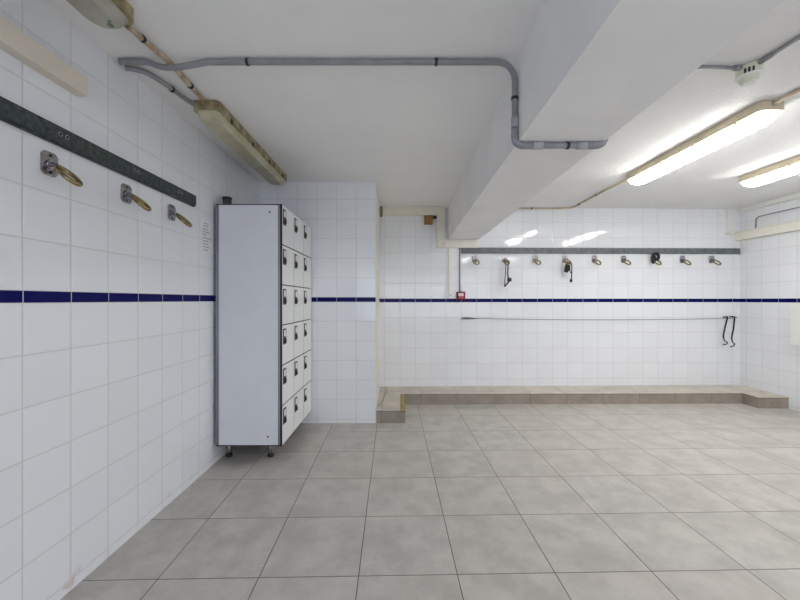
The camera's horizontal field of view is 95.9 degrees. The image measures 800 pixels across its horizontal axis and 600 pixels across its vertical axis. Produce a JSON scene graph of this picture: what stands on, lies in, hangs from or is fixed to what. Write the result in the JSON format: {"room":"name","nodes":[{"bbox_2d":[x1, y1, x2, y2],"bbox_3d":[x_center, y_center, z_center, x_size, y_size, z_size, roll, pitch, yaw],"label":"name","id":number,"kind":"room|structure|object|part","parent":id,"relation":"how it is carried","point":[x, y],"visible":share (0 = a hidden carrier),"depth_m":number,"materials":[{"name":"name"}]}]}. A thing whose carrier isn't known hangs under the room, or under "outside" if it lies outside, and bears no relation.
{"room":"changing room","nodes":[
{"label":"changing room","id":0,"kind":"room"},
{"bbox_2d":[0,0,260,599],"bbox_3d":[-1.498,0.025,0.416,0.150,2.460,7.133,0,0,0],"label":"wall","id":1,"kind":"structure","parent":0,"point":[108,409],"depth_m":1.69,"materials":[{"name":"white tile"}]},
{"bbox_2d":[0,16,87,95],"bbox_3d":[-1.399,-0.935,0.638,0.052,0.083,1.904,0,0,0],"label":"cable trunking","id":2,"kind":"object","parent":1,"relation":"attached to","point":[13,41],"visible":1,"depth_m":1.39,"materials":[{"name":"beige plastic"}]},
{"bbox_2d":[40,150,82,186],"bbox_3d":[-1.361,-0.530,1.462,0.128,0.139,0.086,0,0,0],"label":"ring hook","id":3,"kind":"object","parent":1,"relation":"attached to","point":[49,165],"visible":1,"depth_m":1.45,"materials":[{"name":"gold metal"}]},
{"bbox_3d":[-1.416,-0.551,1.462,0.019,0.096,0.068,0,0,0],"label":"wall plate","id":4,"kind":"part","parent":3,"relation":"part of","materials":[{"name":"silver metal"}]},
{"bbox_2d":[0,96,195,206],"bbox_3d":[-1.410,-0.678,1.042,0.026,0.078,2.885,0,0,0],"label":"hook rail","id":5,"kind":"object","parent":1,"relation":"attached to","point":[11,113],"visible":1,"depth_m":1.60,"materials":[{"name":"black metal"}]},
{"bbox_2d":[0,290,215,302],"bbox_3d":[-1.422,-0.013,0.342,0.002,0.045,6.683,0,0,0],"label":"trim","id":6,"kind":"structure","parent":1,"relation":"attached to","point":[6,296],"depth_m":1.65,"materials":[{"name":"blue tile"}]},
{"bbox_2d":[121,183,151,210],"bbox_3d":[-1.361,-0.530,1.872,0.128,0.139,0.086,0,0,0],"label":"ring hook","id":7,"kind":"object","parent":1,"relation":"attached to","point":[127,196],"visible":1,"depth_m":1.86,"materials":[{"name":"gold metal"}]},
{"bbox_3d":[-1.416,-0.551,1.872,0.019,0.096,0.068,0,0,0],"label":"wall plate","id":8,"kind":"part","parent":7,"relation":"part of","materials":[{"name":"silver metal"}]},
{"bbox_2d":[168,204,191,226],"bbox_3d":[-1.361,-0.522,2.245,0.128,0.139,0.086,0,0,0],"label":"ring hook","id":9,"kind":"object","parent":1,"relation":"attached to","point":[172,214],"visible":1,"depth_m":2.23,"materials":[{"name":"gold metal"}]},
{"bbox_3d":[-1.416,-0.543,2.245,0.019,0.096,0.068,0,0,0],"label":"wall plate","id":10,"kind":"part","parent":9,"relation":"part of","materials":[{"name":"silver metal"}]},
{"bbox_2d":[202,219,215,254],"bbox_3d":[-1.423,-0.465,2.690,0.001,0.230,0.190,0,0,0],"label":"paper notice","id":11,"kind":"object","parent":1,"relation":"attached to","point":[208,229],"visible":1,"depth_m":2.68,"materials":[{"name":"white paper"}]},
{"bbox_2d":[261,182,375,422],"bbox_3d":[-0.835,0.025,4.187,1.176,2.460,1.007,0,0,0],"label":"wall pier","id":12,"kind":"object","parent":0,"point":[340,216],"visible":0.5,"depth_m":3.68,"materials":[{"name":"white tile"}]},
{"bbox_2d":[311,297,375,301],"bbox_3d":[-0.834,-0.004,3.682,1.174,0.045,0.002,0,0,0],"label":"trim","id":13,"kind":"structure","parent":12,"relation":"attached to","point":[313,299],"depth_m":3.68,"materials":[{"name":"blue tile"}]},
{"bbox_2d":[46,0,799,208],"bbox_3d":[1.538,-1.265,0.975,6.223,0.120,8.250,0,0,0],"label":"ceiling","id":14,"kind":"structure","parent":0,"point":[412,131],"depth_m":2.13,"materials":[{"name":"paint"}]},
{"bbox_2d":[66,0,133,28],"bbox_3d":[-1.175,-1.150,0.855,0.171,0.108,1.354,0,0,0],"label":"ceiling light","id":15,"kind":"object","parent":14,"relation":"attached to","point":[109,14],"visible":1,"depth_m":1.40,"materials":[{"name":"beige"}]},
{"bbox_2d":[124,65,193,105],"bbox_3d":[-1.293,-1.185,2.014,0.080,0.034,0.417,0,0,23],"label":"conduit pipe","id":16,"kind":"object","parent":14,"relation":"attached to","point":[170,88],"visible":0.95,"depth_m":1.94,"materials":[{"name":"grey plastic"}]},
{"bbox_2d":[124,25,207,104],"bbox_3d":[-1.164,-1.187,1.860,0.038,0.036,0.621,0,0,1],"label":"ceiling pipe","id":17,"kind":"object","parent":14,"relation":"attached to","point":[141,37],"visible":0.89,"depth_m":1.75,"materials":[{"name":"beige plastic"}]},
{"bbox_2d":[194,100,286,184],"bbox_3d":[-1.172,-1.151,2.837,0.182,0.107,1.379,0,0,0],"label":"ceiling light","id":18,"kind":"object","parent":14,"relation":"attached to","point":[215,116],"visible":0.98,"depth_m":2.51,"materials":[{"name":"beige plastic"}]},
{"bbox_2d":[118,58,742,149],"bbox_3d":[0.178,-0.979,1.803,3.150,0.456,0.077,0,0,-1],"label":"conduit pipe","id":19,"kind":"object","parent":14,"relation":"attached to","point":[518,144],"visible":0.83,"depth_m":1.79,"materials":[{"name":"grey plastic"}]},
{"bbox_2d":[519,179,625,209],"bbox_3d":[1.641,-1.190,4.112,1.212,0.034,1.224,0,0,0],"label":"ceiling pipe","id":20,"kind":"object","parent":14,"relation":"attached to","point":[623,181],"visible":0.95,"depth_m":4.33,"materials":[{"name":"beige plastic"}]},
{"bbox_2d":[626,99,784,184],"bbox_3d":[2.255,-1.151,2.835,0.178,0.107,1.364,0,0,0],"label":"ceiling light","id":21,"kind":"object","parent":14,"relation":"attached to","point":[755,117],"visible":1,"depth_m":2.55,"materials":[{"name":"white plastic"}]},
{"bbox_2d":[734,60,764,86],"bbox_3d":[1.802,-1.159,1.862,0.114,0.091,0.114,0,0,0],"label":"smoke detector","id":22,"kind":"object","parent":14,"relation":"attached to","point":[751,72],"visible":0.99,"depth_m":1.83,"materials":[{"name":"beige plastic"}]},
{"bbox_2d":[738,155,799,186],"bbox_3d":[3.400,-1.151,2.900,0.178,0.107,1.364,0,0,0],"label":"ceiling light","id":23,"kind":"object","parent":14,"relation":"attached to","point":[789,167],"visible":1,"depth_m":3.24,"materials":[{"name":"white plastic"}]},
{"bbox_2d":[757,34,799,64],"bbox_3d":[1.807,-1.191,0.905,0.031,0.025,1.810,0,0,0],"label":"conduit pipe","id":24,"kind":"object","parent":14,"relation":"attached to","point":[792,41],"visible":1,"depth_m":1.72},
{"bbox_2d":[776,88,799,102],"bbox_3d":[2.288,-1.187,1.181,0.052,0.030,1.962,0,0,-1],"label":"ceiling pipe","id":25,"kind":"object","parent":14,"relation":"attached to","point":[795,91],"visible":1,"depth_m":2.09,"materials":[{"name":"beige plastic"}]},
{"bbox_2d":[60,404,799,599],"bbox_3d":[1.538,1.315,0.975,6.223,0.120,8.250,0,0,0],"label":"floor","id":26,"kind":"structure","parent":0,"point":[448,501],"depth_m":2.13,"materials":[{"name":"tile"}]},
{"bbox_2d":[216,204,310,456],"bbox_3d":[-1.145,0.261,3.208,0.527,1.988,0.928,0,0,0],"label":"tall cabinet","id":27,"kind":"object","parent":26,"relation":"on","point":[263,251],"visible":1,"depth_m":2.75,"materials":[{"name":"white metal"}]},
{"bbox_2d":[222,196,231,203],"bbox_3d":[-1.355,-0.768,2.830,0.072,0.071,0.072,0,0,0],"label":"plastic jar","id":28,"kind":"object","parent":27,"relation":"on","point":[225,199],"visible":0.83,"depth_m":2.80,"materials":[{"name":"grey plastic"}]},
{"bbox_3d":[-1.372,1.180,2.902,0.040,0.126,0.040,0,0,0],"label":"leg","id":29,"kind":"part","parent":27,"relation":"part of","materials":[{"name":"silver metal"}]},
{"bbox_3d":[-1.155,0.191,2.751,0.449,1.828,0.007,0,0,0],"label":"panel","id":30,"kind":"part","parent":27,"relation":"part of","materials":[{"name":"white metal"}]},
{"bbox_3d":[-1.040,1.180,2.902,0.040,0.126,0.040,0,0,0],"label":"leg","id":31,"kind":"part","parent":27,"relation":"part of","materials":[{"name":"silver metal"}]},
{"bbox_3d":[-0.901,-0.578,2.911,0.002,0.300,0.297,0,0,0],"label":"panel","id":32,"kind":"part","parent":27,"relation":"part of","materials":[{"name":"white metal"}]},
{"bbox_3d":[-0.901,-0.270,2.911,0.002,0.300,0.297,0,0,0],"label":"panel","id":33,"kind":"part","parent":27,"relation":"part of","materials":[{"name":"white laminate"}]},
{"bbox_3d":[-0.901,0.038,2.911,0.002,0.300,0.297,0,0,0],"label":"panel","id":34,"kind":"part","parent":27,"relation":"part of","materials":[{"name":"white metal"}]},
{"bbox_3d":[-0.901,0.347,2.911,0.002,0.300,0.297,0,0,0],"label":"panel","id":35,"kind":"part","parent":27,"relation":"part of","materials":[{"name":"white metal"}]},
{"bbox_3d":[-0.901,0.655,2.911,0.002,0.300,0.297,0,0,0],"label":"panel","id":36,"kind":"part","parent":27,"relation":"part of","materials":[{"name":"white metal"}]},
{"bbox_3d":[-0.901,0.963,2.911,0.002,0.300,0.297,0,0,0],"label":"panel","id":37,"kind":"part","parent":27,"relation":"part of","materials":[{"name":"white metal"}]},
{"bbox_3d":[-0.901,-0.578,3.216,0.002,0.300,0.297,0,0,0],"label":"panel","id":38,"kind":"part","parent":27,"relation":"part of","materials":[{"name":"white metal"}]},
{"bbox_3d":[-0.901,-0.270,3.216,0.002,0.300,0.297,0,0,0],"label":"panel","id":39,"kind":"part","parent":27,"relation":"part of","materials":[{"name":"white laminate"}]},
{"bbox_3d":[-0.901,0.038,3.216,0.002,0.300,0.297,0,0,0],"label":"panel","id":40,"kind":"part","parent":27,"relation":"part of","materials":[{"name":"white metal"}]},
{"bbox_3d":[-0.901,0.347,3.216,0.002,0.300,0.297,0,0,0],"label":"panel","id":41,"kind":"part","parent":27,"relation":"part of","materials":[{"name":"white metal"}]},
{"bbox_3d":[-0.901,0.655,3.216,0.002,0.300,0.297,0,0,0],"label":"panel","id":42,"kind":"part","parent":27,"relation":"part of","materials":[{"name":"white metal"}]},
{"bbox_3d":[-0.901,0.963,3.216,0.002,0.300,0.297,0,0,0],"label":"panel","id":43,"kind":"part","parent":27,"relation":"part of","materials":[{"name":"white metal"}]},
{"bbox_3d":[-0.901,-0.578,3.521,0.002,0.300,0.297,0,0,0],"label":"panel","id":44,"kind":"part","parent":27,"relation":"part of","materials":[{"name":"white metal"}]},
{"bbox_3d":[-0.901,-0.270,3.521,0.002,0.300,0.297,0,0,0],"label":"panel","id":45,"kind":"part","parent":27,"relation":"part of","materials":[{"name":"white laminate"}]},
{"bbox_3d":[-0.901,0.038,3.521,0.002,0.300,0.297,0,0,0],"label":"panel","id":46,"kind":"part","parent":27,"relation":"part of","materials":[{"name":"white metal"}]},
{"bbox_3d":[-0.901,0.347,3.521,0.002,0.300,0.297,0,0,0],"label":"panel","id":47,"kind":"part","parent":27,"relation":"part of","materials":[{"name":"white metal"}]},
{"bbox_3d":[-0.901,0.655,3.521,0.002,0.300,0.297,0,0,0],"label":"panel","id":48,"kind":"part","parent":27,"relation":"part of","materials":[{"name":"white metal"}]},
{"bbox_3d":[-0.901,0.963,3.521,0.002,0.300,0.297,0,0,0],"label":"panel","id":49,"kind":"part","parent":27,"relation":"part of","materials":[{"name":"white metal"}]},
{"bbox_2d":[376,385,788,422],"bbox_3d":[2.118,1.190,4.229,4.764,0.131,1.099,0,0,0],"label":"raised step","id":50,"kind":"structure","parent":26,"relation":"on","point":[391,409],"depth_m":4.36,"materials":[{"name":"tile"}]},
{"bbox_2d":[380,208,739,386],"bbox_3d":[2.116,0.025,4.809,4.768,2.460,0.238,0,0,0],"label":"wall","id":51,"kind":"structure","parent":0,"point":[422,343],"depth_m":4.74,"materials":[{"name":"white tile"}]},
{"bbox_2d":[376,184,379,408],"bbox_3d":[-0.256,0.025,4.186,0.004,2.460,1.008,0,0,-1],"label":"trim","id":52,"kind":"structure","parent":51,"relation":"attached to","point":[377,199],"depth_m":4.01,"materials":[{"name":"beige paint"}]},
{"bbox_2d":[380,206,478,247],"bbox_3d":[0.381,-0.941,4.679,1.274,0.527,0.046,0,0,-1],"label":"cable trunking","id":53,"kind":"object","parent":51,"relation":"attached to","point":[439,212],"visible":1,"depth_m":4.66,"materials":[{"name":"beige paint"}]},
{"bbox_2d":[424,215,436,224],"bbox_3d":[0.394,-1.034,4.669,0.164,0.114,0.066,0,0,-1],"label":"junction box","id":54,"kind":"object","parent":51,"relation":"attached to","point":[428,219],"visible":1,"depth_m":4.64,"materials":[{"name":"orange plastic"}]},
{"bbox_3d":[0.368,-1.034,4.639,0.100,0.102,0.006,0,0,-1],"label":"box lid","id":55,"kind":"part","parent":54,"relation":"part of","materials":[{"name":"orange plastic"}]},
{"bbox_2d":[445,248,451,296],"bbox_3d":[0.629,-0.357,4.694,0.098,0.636,0.025,0,0,-1],"label":"cable trunking","id":56,"kind":"object","parent":51,"relation":"attached to","point":[449,294],"visible":1,"depth_m":4.69,"materials":[{"name":"beige plastic"}]},
{"bbox_2d":[459,248,459,291],"bbox_3d":[0.778,-0.389,4.699,0.015,0.572,0.014,0,0,0],"label":"conduit","id":57,"kind":"object","parent":51,"relation":"attached to","point":[459,248],"visible":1,"depth_m":4.69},
{"bbox_2d":[456,292,464,299],"bbox_3d":[0.788,-0.054,4.685,0.110,0.104,0.048,0,0,-1],"label":"fire alarm","id":58,"kind":"object","parent":51,"relation":"attached to","point":[459,295],"visible":1,"depth_m":4.66,"materials":[{"name":"red plastic"}]},
{"bbox_2d":[472,255,479,264],"bbox_3d":[0.978,-0.515,4.649,0.086,0.139,0.128,0,0,-1],"label":"ring hook","id":59,"kind":"object","parent":51,"relation":"attached to","point":[475,260],"visible":1,"depth_m":4.70,"materials":[{"name":"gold metal"}]},
{"bbox_3d":[0.977,-0.536,4.704,0.068,0.096,0.019,0,0,-1],"label":"wall plate","id":60,"kind":"part","parent":59,"relation":"part of","materials":[{"name":"silver metal"}]},
{"bbox_2d":[502,255,509,264],"bbox_3d":[1.367,-0.515,4.656,0.086,0.139,0.128,0,0,-1],"label":"ring hook","id":61,"kind":"object","parent":51,"relation":"attached to","point":[504,257],"visible":0.98,"depth_m":4.70,"materials":[{"name":"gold metal"}]},
{"bbox_2d":[504,260,511,286],"bbox_3d":[1.379,-0.338,4.622,0.093,0.346,0.039,0,0,-1],"label":"strap","id":62,"kind":"object","parent":61,"relation":"hanging from","point":[507,262],"visible":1,"depth_m":4.62,"materials":[{"name":"black"}]},
{"bbox_2d":[533,255,540,264],"bbox_3d":[1.771,-0.515,4.663,0.086,0.139,0.128,0,0,-1],"label":"ring hook","id":63,"kind":"object","parent":51,"relation":"attached to","point":[535,257],"visible":1,"depth_m":4.71,"materials":[{"name":"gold metal"}]},
{"bbox_2d":[380,299,739,301],"bbox_3d":[2.118,0.005,4.733,4.765,0.045,0.002,0,0,-1],"label":"trim","id":64,"kind":"structure","parent":51,"relation":"attached to","point":[381,300],"depth_m":4.73,"materials":[{"name":"blue tile"}]},
{"bbox_2d":[562,255,570,264],"bbox_3d":[2.161,-0.515,4.671,0.086,0.139,0.128,0,0,-1],"label":"ring hook","id":65,"kind":"object","parent":51,"relation":"attached to","point":[564,257],"visible":0.98,"depth_m":4.72,"materials":[{"name":"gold metal"}]},
{"bbox_3d":[2.160,-0.536,4.726,0.068,0.096,0.019,0,0,-1],"label":"wall plate","id":66,"kind":"part","parent":65,"relation":"part of","materials":[{"name":"silver metal"}]},
{"bbox_2d":[564,262,572,281],"bbox_3d":[2.162,-0.360,4.637,0.106,0.264,0.043,0,0,-1],"label":"strap","id":67,"kind":"object","parent":65,"relation":"hanging from","point":[567,267],"visible":1,"depth_m":4.63,"materials":[{"name":"black"}]},
{"bbox_2d":[592,255,601,264],"bbox_3d":[2.551,-0.515,4.678,0.086,0.139,0.128,0,0,-1],"label":"ring hook","id":68,"kind":"object","parent":51,"relation":"attached to","point":[594,257],"visible":1,"depth_m":4.72,"materials":[{"name":"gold metal"}]},
{"bbox_2d":[461,317,733,319],"bbox_3d":[2.573,0.243,4.714,3.588,0.039,0.058,0,0,-1],"label":"wire","id":69,"kind":"object","parent":51,"relation":"attached to","point":[464,318],"visible":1,"depth_m":4.70,"materials":[{"name":"grey"}]},
{"bbox_2d":[722,316,727,344],"bbox_3d":[4.253,0.402,4.720,0.071,0.381,0.023,0,0,0],"label":"strap","id":70,"kind":"object","parent":69,"relation":"hanging from","point":[726,317],"visible":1,"depth_m":4.71,"materials":[{"name":"black"}]},
{"bbox_3d":[4.254,0.355,4.718,0.069,0.287,0.020,0,0,6],"label":"strap cord","id":71,"kind":"part","parent":70,"relation":"part of","materials":[{"name":"black fabric"}]},
{"bbox_2d":[729,316,736,346],"bbox_3d":[4.358,0.413,4.721,0.096,0.409,0.022,0,0,0],"label":"strap","id":72,"kind":"object","parent":69,"relation":"hanging from","point":[729,316],"visible":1,"depth_m":4.71,"materials":[{"name":"black"}]},
{"bbox_3d":[4.348,0.364,4.720,0.068,0.309,0.018,0,0,6],"label":"strap cord","id":73,"kind":"part","parent":72,"relation":"part of","materials":[{"name":"black fabric"}]},
{"bbox_2d":[461,248,739,253],"bbox_3d":[2.642,-0.644,4.732,3.685,0.076,0.027,0,0,-1],"label":"hook rail","id":74,"kind":"object","parent":51,"relation":"attached to","point":[463,250],"visible":1,"depth_m":4.72,"materials":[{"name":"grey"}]},
{"bbox_2d":[621,256,630,264],"bbox_3d":[2.939,-0.515,4.685,0.086,0.139,0.128,0,0,-1],"label":"ring hook","id":75,"kind":"object","parent":51,"relation":"attached to","point":[623,258],"visible":1,"depth_m":4.73,"materials":[{"name":"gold metal"}]},
{"bbox_2d":[680,256,690,264],"bbox_3d":[3.723,-0.515,4.700,0.086,0.139,0.128,0,0,-1],"label":"ring hook","id":76,"kind":"object","parent":51,"relation":"attached to","point":[682,258],"visible":1,"depth_m":4.75,"materials":[{"name":"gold metal"}]},
{"bbox_2d":[709,256,720,264],"bbox_3d":[4.116,-0.515,4.707,0.086,0.139,0.128,0,0,-1],"label":"ring hook","id":77,"kind":"object","parent":51,"relation":"attached to","point":[711,258],"visible":1,"depth_m":4.75,"materials":[{"name":"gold metal"}]},
{"bbox_3d":[4.115,-0.536,4.762,0.068,0.096,0.019,0,0,-1],"label":"wall plate","id":78,"kind":"part","parent":77,"relation":"part of","materials":[{"name":"silver metal"}]},
{"bbox_2d":[725,209,733,234],"bbox_3d":[4.347,-1.034,4.758,0.093,0.338,0.034,0,0,-1],"label":"corner trunking","id":79,"kind":"object","parent":51,"relation":"attached to","point":[729,212],"visible":1,"depth_m":4.75,"materials":[{"name":"white plastic"}]},
{"label":"ring hook","id":80,"kind":"object","parent":51,"relation":"attached to","visible":0},
{"bbox_2d":[651,252,659,263],"bbox_3d":[3.335,-0.545,4.706,0.114,0.155,0.046,0,0,-1],"label":"band","id":81,"kind":"object","parent":80,"relation":"hanging from","point":[653,258],"visible":1,"depth_m":4.69,"materials":[{"name":"black rubber"}]},
{"bbox_2d":[448,0,783,238],"bbox_3d":[0.779,-0.997,0.857,0.498,0.417,7.714,0,0,0],"label":"ceiling beam","id":82,"kind":"structure","parent":0,"point":[585,69],"depth_m":1.38,"materials":[{"name":"paint"}]},
{"bbox_2d":[740,198,799,410],"bbox_3d":[4.575,0.025,0.889,0.150,2.460,8.078,0,0,0],"label":"wall","id":83,"kind":"structure","parent":0,"point":[769,265],"depth_m":4.38,"materials":[{"name":"white tile"}]},
{"bbox_2d":[735,219,799,240],"bbox_3d":[4.462,-0.838,2.637,0.076,0.110,4.274,0,0,0],"label":"cable trunking","id":84,"kind":"object","parent":83,"relation":"attached to","point":[790,226],"visible":1,"depth_m":4.34,"materials":[{"name":"beige plastic"}]},
{"bbox_2d":[738,192,799,212],"bbox_3d":[4.485,-1.175,2.138,0.030,0.057,5.275,0,0,0],"label":"crown molding","id":85,"kind":"structure","parent":83,"relation":"attached to","point":[797,195],"depth_m":4.36,"materials":[{"name":"white plastic"}]},
{"bbox_2d":[740,298,799,301],"bbox_3d":[4.499,0.005,0.888,0.002,0.045,7.776,0,0,0],"label":"trim","id":86,"kind":"structure","parent":83,"relation":"attached to","point":[797,299],"depth_m":4.38,"materials":[{"name":"blue tile"}]},
{"bbox_2d":[755,206,799,227],"bbox_3d":[4.492,-0.973,2.534,0.014,0.157,4.067,0,0,0],"label":"conduit pipe","id":87,"kind":"object","parent":83,"relation":"attached to","point":[799,206],"visible":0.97,"depth_m":4.36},
{"bbox_2d":[790,303,799,345],"bbox_3d":[4.432,0.286,3.822,0.136,0.507,0.445,0,0,0],"label":"wall dispenser","id":88,"kind":"object","parent":83,"relation":"attached to","point":[794,307],"visible":1,"depth_m":3.99,"materials":[{"name":"white plastic"}]}
]}

